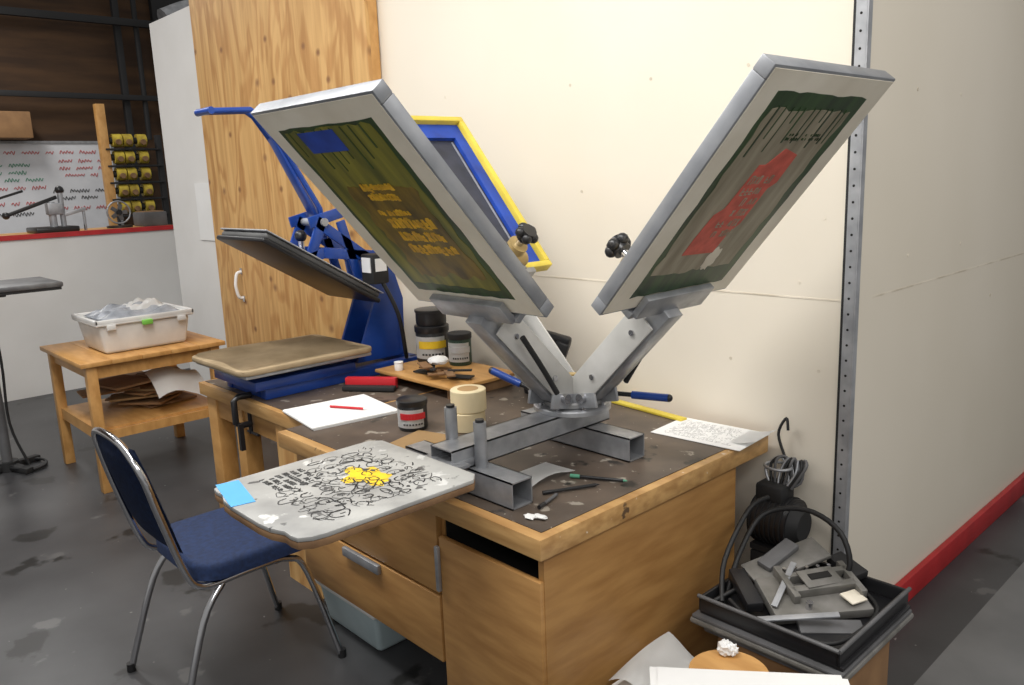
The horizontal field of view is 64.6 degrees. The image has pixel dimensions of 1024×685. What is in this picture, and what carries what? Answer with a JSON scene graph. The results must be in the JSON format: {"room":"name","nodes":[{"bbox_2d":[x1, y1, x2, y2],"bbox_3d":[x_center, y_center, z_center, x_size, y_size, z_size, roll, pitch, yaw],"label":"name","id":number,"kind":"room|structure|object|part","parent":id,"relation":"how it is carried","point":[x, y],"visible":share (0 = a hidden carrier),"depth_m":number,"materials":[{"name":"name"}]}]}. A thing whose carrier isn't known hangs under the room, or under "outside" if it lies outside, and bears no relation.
{"room":"print shop","nodes":[
{"label":"print shop","id":0,"kind":"room"},
{"bbox_2d":[0,0,172,224],"bbox_3d":[-5.561,-2.292,9.205,12.900,4.600,0.200,-13,15,-42],"label":"wall","id":1,"kind":"structure","parent":0,"point":[37,54],"depth_m":9.39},
{"bbox_2d":[0,141,123,233],"bbox_3d":[-6.192,-1.531,8.542,3.890,1.160,0.050,-13,15,-42],"label":"whiteboard","id":2,"kind":"object","parent":1,"relation":"attached to","point":[35,168],"visible":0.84,"depth_m":9.30,"materials":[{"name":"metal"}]},
{"bbox_2d":[0,229,189,401],"bbox_3d":[-5.471,0.101,5.598,6.450,1.330,0.120,-13,15,-42],"label":"wall","id":3,"kind":"structure","parent":0,"point":[95,272],"depth_m":6.98,"materials":[{"name":"white paint"}]},
{"bbox_2d":[0,225,173,240],"bbox_3d":[-5.672,-0.595,5.647,6.450,0.040,0.670,-13,15,-42],"label":"trim red counter edge","id":4,"kind":"object","parent":3,"relation":"on","point":[102,230],"visible":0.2,"depth_m":7.03,"materials":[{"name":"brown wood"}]},
{"bbox_2d":[0,186,86,233],"bbox_3d":[-4.135,-1.131,6.930,0.875,0.395,0.350,-13,15,-42],"label":"press","id":5,"kind":"object","parent":4,"relation":"on","point":[52,209],"visible":0.95,"depth_m":6.99,"materials":[{"name":"grey metal"}]},
{"bbox_2d":[106,200,132,227],"bbox_3d":[-3.631,-1.185,7.469,0.220,0.247,0.220,-13,15,-42],"label":"desk fan","id":6,"kind":"object","parent":4,"relation":"on","point":[120,211],"visible":1,"depth_m":7.44,"materials":[{"name":"black plastic"}]},
{"bbox_2d":[133,210,167,225],"bbox_3d":[-3.425,-1.176,7.667,0.220,0.137,0.280,-13,15,-42],"label":"bin","id":7,"kind":"object","parent":4,"relation":"on","point":[155,217],"visible":0.98,"depth_m":7.57,"materials":[{"name":"grey plastic"}]},
{"bbox_2d":[194,183,214,240],"bbox_3d":[-2.272,-0.967,5.997,0.004,0.420,0.270,-13,15,-42],"label":"paper notice","id":8,"kind":"object","parent":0,"point":[202,192],"depth_m":6.00,"materials":[{"name":"white paper"}]},
{"bbox_2d":[0,368,1023,684],"bbox_3d":[-0.508,0.854,4.521,13.000,0.100,17.000,-13,15,-42],"label":"floor","id":9,"kind":"structure","parent":0,"point":[75,574],"depth_m":3.26,"materials":[{"name":"concrete"}]},
{"bbox_2d":[0,277,62,474],"bbox_3d":[-3.034,0.160,4.904,0.544,1.301,0.673,-13,15,-42],"label":"stand","id":10,"kind":"object","parent":9,"relation":"on","point":[8,464],"visible":1,"depth_m":4.98,"materials":[{"name":"grey metal"}]},
{"bbox_2d":[0,0,188,210],"bbox_3d":[-4.249,-2.392,9.698,9.500,4.500,0.820,-13,15,-42],"label":"rack","id":11,"kind":"object","parent":9,"relation":"on","point":[158,9],"visible":0.18,"depth_m":9.47,"materials":[{"name":"black metal"}]},
{"bbox_2d":[0,111,33,139],"bbox_3d":[-5.865,-2.269,8.454,1.450,0.295,0.332,-13,15,-42],"label":"storage box","id":12,"kind":"object","parent":11,"relation":"on","point":[14,125],"visible":1,"depth_m":8.72,"materials":[{"name":"cardboard"}]},
{"bbox_2d":[93,104,170,225],"bbox_3d":[-4.175,-1.321,9.132,0.655,2.620,0.170,-13,15,-42],"label":"rack","id":13,"kind":"object","parent":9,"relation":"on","point":[125,155],"visible":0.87,"depth_m":8.93,"materials":[{"name":"brown wood"}]},
{"bbox_2d":[40,331,225,493],"bbox_3d":[-2.322,0.379,5.052,0.818,0.760,0.840,-13,15,-42],"label":"side table","id":14,"kind":"object","parent":9,"relation":"on","point":[90,363],"visible":0.66,"depth_m":4.81,"materials":[{"name":"brown wood"}]},
{"bbox_2d":[71,302,193,353],"bbox_3d":[-2.286,-0.088,4.914,0.560,0.203,0.478,-13,15,-42],"label":"tub","id":15,"kind":"object","parent":14,"relation":"on","point":[163,328],"visible":0.85,"depth_m":4.76,"materials":[{"name":"white plastic"}]},
{"bbox_2d":[83,298,178,320],"bbox_3d":[-2.298,-0.224,4.893,0.460,0.089,0.360,-13,15,-42],"label":"rag","id":16,"kind":"object","parent":15,"relation":"on","point":[137,307],"visible":1,"depth_m":4.83,"materials":[{"name":"white fabric"}]},
{"bbox_2d":[77,366,203,407],"bbox_3d":[-2.310,0.258,5.034,0.691,0.256,0.766,-13,15,-42],"label":"pile","id":17,"kind":"object","parent":14,"relation":"on","point":[156,387],"visible":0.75,"depth_m":4.92,"materials":[{"name":"brown cardboard"}]},
{"bbox_2d":[91,427,346,684],"bbox_3d":[-1.012,0.688,2.798,0.630,0.944,0.512,-13,15,-42],"label":"chair","id":18,"kind":"object","parent":9,"relation":"on","point":[214,548],"visible":0.98,"depth_m":2.64,"materials":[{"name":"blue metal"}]},
{"bbox_3d":[-1.205,0.466,2.579,0.122,0.360,0.390,-13,15,-42],"label":"backrest","id":19,"kind":"part","parent":18,"relation":"part of","materials":[{"name":"blue fabric"}]},
{"bbox_3d":[-0.971,0.679,2.836,0.430,0.066,0.450,-13,15,-42],"label":"seat","id":20,"kind":"part","parent":18,"relation":"part of","materials":[{"name":"blue fabric"}]},
{"bbox_2d":[199,359,439,598],"bbox_3d":[-0.801,0.546,3.924,0.940,0.760,1.045,-13,15,-42],"label":"workbench","id":21,"kind":"object","parent":9,"relation":"on","point":[268,418],"visible":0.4,"depth_m":3.67,"materials":[{"name":"brown wood"}]},
{"bbox_2d":[230,391,259,450],"bbox_3d":[-1.168,0.347,3.546,0.093,0.248,0.100,-13,15,-42],"label":"clamp","id":22,"kind":"object","parent":21,"relation":"attached to","point":[234,408],"visible":0.94,"depth_m":3.54,"materials":[{"name":"black metal"}]},
{"bbox_2d":[192,106,416,399],"bbox_3d":[-0.962,-0.441,3.765,0.985,1.246,0.550,-13,15,-42],"label":"press","id":23,"kind":"object","parent":21,"relation":"on","point":[374,326],"visible":0.95,"depth_m":3.73,"materials":[{"name":"blue metal"}]},
{"bbox_2d":[282,394,396,430],"bbox_3d":[-0.694,0.278,3.277,0.364,0.012,0.332,-10,14,-34],"label":"pad","id":24,"kind":"object","parent":21,"relation":"on","point":[317,416],"visible":0.86,"depth_m":3.24,"materials":[{"name":"white paper"}]},
{"bbox_2d":[330,405,367,409],"bbox_3d":[-0.659,0.264,3.280,0.179,0.010,0.010,2,12,20],"label":"pen","id":25,"kind":"object","parent":24,"relation":"on","point":[331,406],"visible":1,"depth_m":3.28,"materials":[{"name":"red plastic"}]},
{"bbox_2d":[342,376,397,391],"bbox_3d":[-0.631,0.184,3.614,0.244,0.050,0.079,0,12,12],"label":"squeegee","id":26,"kind":"object","parent":21,"relation":"on","point":[352,383],"visible":1,"depth_m":3.60,"materials":[{"name":"red plastic"}]},
{"bbox_2d":[375,360,514,398],"bbox_3d":[-0.303,0.155,3.690,0.380,0.059,0.570,-13,15,-42],"label":"board","id":27,"kind":"object","parent":21,"relation":"on","point":[482,377],"visible":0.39,"depth_m":3.58,"materials":[{"name":"brown wood"}]},
{"bbox_2d":[394,361,402,370],"bbox_3d":[-0.520,0.107,3.720,0.042,0.040,0.042,-13,15,-42],"label":"jar","id":28,"kind":"object","parent":27,"relation":"on","point":[398,365],"visible":1,"depth_m":3.70,"materials":[{"name":"white plastic"}]},
{"bbox_2d":[414,322,448,362],"bbox_3d":[-0.382,-0.002,3.888,0.165,0.175,0.165,-13,15,-42],"label":"jar","id":29,"kind":"object","parent":27,"relation":"on","point":[431,341],"visible":0.84,"depth_m":3.82,"materials":[{"name":"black plastic"}]},
{"bbox_2d":[414,306,445,326],"bbox_3d":[-0.387,-0.126,3.863,0.155,0.075,0.155,-13,15,-42],"label":"jar","id":30,"kind":"object","parent":29,"relation":"on","point":[427,316],"visible":0.77,"depth_m":3.80,"materials":[{"name":"black plastic"}]},
{"bbox_2d":[413,355,474,378],"bbox_3d":[-0.314,0.104,3.573,0.178,0.086,0.349,-9,13,-32],"label":"tools","id":31,"kind":"object","parent":27,"relation":"on","point":[429,368],"visible":1,"depth_m":3.55,"materials":[{"name":"brown wood"}]},
{"bbox_2d":[447,330,471,365],"bbox_3d":[-0.244,0.026,3.788,0.115,0.150,0.115,-13,15,-42],"label":"jar","id":32,"kind":"object","parent":27,"relation":"on","point":[459,341],"visible":0.99,"depth_m":3.74,"materials":[{"name":"plastic"}]},
{"bbox_2d":[315,580,406,650],"bbox_3d":[-0.465,0.977,3.151,0.450,0.197,0.430,-13,15,-42],"label":"storage tote","id":33,"kind":"object","parent":9,"relation":"on","point":[368,628],"visible":0.13,"depth_m":2.97,"materials":[{"name":"white plastic"}]},
{"bbox_2d":[278,385,767,684],"bbox_3d":[0.011,0.700,3.006,1.130,0.760,1.404,-13,15,-42],"label":"wooden desk","id":34,"kind":"object","parent":9,"relation":"on","point":[499,595],"visible":0.7,"depth_m":2.44,"materials":[{"name":"brown wood"}]},
{"bbox_2d":[396,394,427,431],"bbox_3d":[-0.371,0.264,3.025,0.117,0.115,0.117,-13,15,-42],"label":"jar","id":35,"kind":"object","parent":34,"relation":"on","point":[411,409],"visible":1,"depth_m":2.98,"materials":[{"name":"black plastic"}]},
{"bbox_2d":[391,430,445,447],"bbox_3d":[-0.284,0.352,2.845,0.260,0.004,0.190,5,13,32],"label":"envelope","id":36,"kind":"object","parent":34,"relation":"on","point":[419,435],"visible":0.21,"depth_m":2.89,"materials":[{"name":"paper"}]},
{"bbox_2d":[214,222,713,549],"bbox_3d":[-0.168,0.069,2.339,1.343,0.750,0.878,-13,15,-42],"label":"press","id":37,"kind":"object","parent":34,"relation":"on","point":[330,497],"visible":0.97,"depth_m":2.35,"materials":[{"name":"metal"}]},
{"bbox_2d":[214,440,474,549],"bbox_3d":[-0.422,0.385,2.142,0.608,0.051,0.490,-13,15,-42],"label":"platen","id":38,"kind":"object","parent":37,"relation":"attached to","point":[330,497],"depth_m":2.06,"materials":[{"name":"grey wood"}]},
{"bbox_2d":[251,79,553,317],"bbox_3d":[-0.290,-0.353,2.176,0.540,0.593,0.580,-13,15,-42],"label":"screen","id":39,"kind":"object","parent":37,"relation":"on","point":[357,144],"visible":1,"depth_m":2.08,"materials":[{"name":"metal"}]},
{"bbox_2d":[410,115,551,271],"bbox_3d":[-0.247,-0.553,3.020,0.580,0.606,0.525,-13,15,-42],"label":"screen","id":40,"kind":"object","parent":37,"relation":"on","point":[451,137],"visible":0.19,"depth_m":3.19,"materials":[{"name":"blue metal"}]},
{"bbox_3d":[-0.005,0.278,2.545,0.810,0.246,0.495,-13,15,-42],"label":"frame","id":41,"kind":"part","parent":37,"relation":"part of","materials":[{"name":"metal"}]},
{"bbox_2d":[429,222,713,408],"bbox_3d":[0.094,-0.068,2.566,0.615,0.591,0.878,-13,15,-42],"label":"press arms","id":42,"kind":"object","parent":37,"relation":"attached to","point":[521,342],"depth_m":2.47,"materials":[{"name":"metal"}]},
{"bbox_2d":[591,53,894,314],"bbox_3d":[0.603,-0.390,2.137,0.610,0.606,0.525,-13,15,-42],"label":"screen","id":43,"kind":"object","parent":37,"relation":"on","point":[788,118],"visible":0.99,"depth_m":2.03,"materials":[{"name":"metal"}]},
{"bbox_2d":[450,384,486,432],"bbox_3d":[-0.165,0.243,2.993,0.140,0.152,0.140,-13,15,-42],"label":"tape roll","id":44,"kind":"object","parent":34,"relation":"on","point":[469,399],"visible":0.79,"depth_m":2.94,"materials":[{"name":"paper"}]},
{"bbox_2d":[524,513,547,519],"bbox_3d":[0.062,0.469,2.183,0.070,0.011,0.034,0,12,13],"label":"crumpled paper","id":45,"kind":"object","parent":34,"relation":"on","point":[528,515],"visible":1,"depth_m":2.18,"materials":[{"name":"white paper"}]},
{"bbox_2d":[520,462,574,485],"bbox_3d":[0.083,0.398,2.493,0.190,0.020,0.130,-13,15,-42],"label":"paper","id":46,"kind":"object","parent":34,"relation":"on","point":[539,472],"visible":0.68,"depth_m":2.52,"materials":[{"name":"white paper"}]},
{"bbox_2d":[537,493,558,508],"bbox_3d":[0.104,0.445,2.288,0.012,0.012,0.115,5,13,31],"label":"marker pen","id":47,"kind":"object","parent":34,"relation":"on","point":[552,497],"visible":1,"depth_m":2.27,"materials":[{"name":"grey plastic"}]},
{"bbox_2d":[547,330,571,357],"bbox_3d":[0.169,0.088,3.348,0.115,0.287,0.145,-13,15,-42],"label":"gun","id":48,"kind":"object","parent":34,"relation":"on","point":[563,342],"visible":0.27,"depth_m":3.30,"materials":[{"name":"black plastic"}]},
{"bbox_2d":[542,483,598,494],"bbox_3d":[0.173,0.426,2.366,0.176,0.012,0.012,-6,12,-16],"label":"marker pen","id":49,"kind":"object","parent":34,"relation":"on","point":[551,491],"visible":1,"depth_m":2.36,"materials":[{"name":"black plastic"}]},
{"bbox_2d":[570,474,626,481],"bbox_3d":[0.261,0.409,2.438,0.176,0.012,0.012,2,12,20],"label":"marker pen","id":50,"kind":"object","parent":34,"relation":"on","point":[579,476],"visible":1,"depth_m":2.44,"materials":[{"name":"black plastic"}]},
{"bbox_2d":[611,400,686,420],"bbox_3d":[0.501,0.255,3.158,0.035,0.010,0.440,-11,14,-36],"label":"ruler","id":51,"kind":"object","parent":34,"relation":"on","point":[620,402],"visible":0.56,"depth_m":3.10,"materials":[{"name":"yellow plastic"}]},
{"bbox_2d":[651,418,769,450],"bbox_3d":[0.692,0.317,2.836,0.342,0.004,0.224,8,15,42],"label":"printed sheet","id":52,"kind":"object","parent":34,"relation":"on","point":[714,434],"visible":0.99,"depth_m":2.84,"materials":[{"name":"white paper"}]},
{"bbox_2d":[729,430,774,442],"bbox_3d":[0.812,0.314,2.727,0.130,0.030,0.100,-13,15,-42],"label":"paper","id":53,"kind":"object","parent":52,"relation":"on","point":[750,436],"visible":1,"depth_m":2.73,"materials":[{"name":"white paper"}]},
{"bbox_2d":[610,632,693,684],"bbox_3d":[0.409,1.049,2.308,0.197,0.321,0.322,8,15,42],"label":"paper","id":54,"kind":"object","parent":9,"relation":"on","point":[666,650],"visible":0.72,"depth_m":2.32,"materials":[{"name":"white paper"}]},
{"bbox_2d":[649,667,849,684],"bbox_3d":[0.578,1.063,1.942,0.480,0.425,0.304,-1,12,8],"label":"carton","id":55,"kind":"object","parent":9,"relation":"on","point":[658,675],"visible":1,"depth_m":2.01,"materials":[{"name":"cardboard"}]},
{"bbox_2d":[689,650,768,671],"bbox_3d":[0.551,0.842,2.059,0.200,0.011,0.200,-13,15,-42],"label":"wooden disc","id":56,"kind":"object","parent":55,"relation":"on","point":[711,659],"visible":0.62,"depth_m":2.10,"materials":[{"name":"brown wood"}]},
{"bbox_2d":[717,639,738,656],"bbox_3d":[0.567,0.802,2.127,0.055,0.046,0.042,2,12,21],"label":"crumpled tissue","id":57,"kind":"object","parent":56,"relation":"on","point":[725,647],"visible":1,"depth_m":2.12,"materials":[{"name":"white paper"}]},
{"bbox_2d":[750,548,764,560],"bbox_3d":[0.915,0.895,2.824,0.120,0.380,0.130,-13,15,-42],"label":"crate","id":58,"kind":"object","parent":9,"relation":"on","point":[754,553],"visible":0.09,"depth_m":2.78,"materials":[{"name":"black plastic"}]},
{"bbox_2d":[746,417,811,552],"bbox_3d":[0.911,0.486,2.728,0.178,0.450,0.165,-13,15,-42],"label":"work light","id":59,"kind":"object","parent":58,"relation":"on","point":[795,526],"visible":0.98,"depth_m":2.71,"materials":[{"name":"black plastic"}]},
{"bbox_2d":[718,637,889,684],"bbox_3d":[0.876,1.009,2.444,0.360,0.310,0.360,-13,15,-42],"label":"cardboard box","id":60,"kind":"object","parent":9,"relation":"on","point":[875,671],"visible":0.06,"depth_m":2.34,"materials":[{"name":"brown cardboard"}]},
{"bbox_2d":[690,551,913,680],"bbox_3d":[0.861,0.795,2.408,0.470,0.122,0.470,-13,15,-42],"label":"tray","id":61,"kind":"object","parent":60,"relation":"on","point":[783,644],"visible":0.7,"depth_m":2.27,"materials":[{"name":"grey plastic"}]},
{"bbox_2d":[728,537,873,633],"bbox_3d":[0.879,0.725,2.418,0.421,0.141,0.366,-3,11,-5],"label":"pile of metal parts","id":62,"kind":"object","parent":61,"relation":"on","point":[814,599],"visible":0.97,"depth_m":2.38,"materials":[{"name":"silver metal"}]},
{"bbox_2d":[713,495,879,645],"bbox_3d":[0.845,0.665,2.404,0.407,0.225,0.449,-13,15,-42],"label":"power cable","id":63,"kind":"object","parent":62,"relation":"on","point":[723,593],"visible":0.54,"depth_m":2.50,"materials":[{"name":"black rubber"}]},
{"bbox_2d":[149,0,885,567],"bbox_3d":[-0.784,-0.719,4.527,0.122,3.000,5.540,-13,15,-42],"label":"wall","id":64,"kind":"structure","parent":0,"point":[587,113],"depth_m":3.07,"materials":[{"name":"beige paint"}]},
{"bbox_2d":[189,0,380,347],"bbox_3d":[-1.413,-0.984,4.949,0.134,3.400,2.090,-13,15,-42],"label":"wooden cabinet","id":65,"kind":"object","parent":64,"relation":"in","point":[248,53],"depth_m":5.05,"materials":[{"name":"brown wood"}]},
{"bbox_2d":[831,0,872,554],"bbox_3d":[1.060,-0.387,2.512,0.027,3.004,0.047,-13,15,-42],"label":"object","id":66,"kind":"structure","parent":64,"relation":"attached to","point":[863,9],"depth_m":2.55,"materials":[{"name":"grey metal"}]},
{"bbox_2d":[858,0,1023,584],"bbox_3d":[1.835,-0.569,3.276,1.980,3.000,0.122,-13,15,-42],"label":"wall","id":67,"kind":"structure","parent":0,"point":[944,435],"depth_m":3.06,"materials":[{"name":"beige paint"}]},
{"bbox_2d":[895,472,1023,601],"bbox_3d":[1.897,0.869,3.470,2.100,0.100,0.024,-13,15,-42],"label":"baseboard","id":68,"kind":"structure","parent":67,"relation":"attached to","point":[935,562],"depth_m":3.49,"materials":[{"name":"red paint"}]}
]}

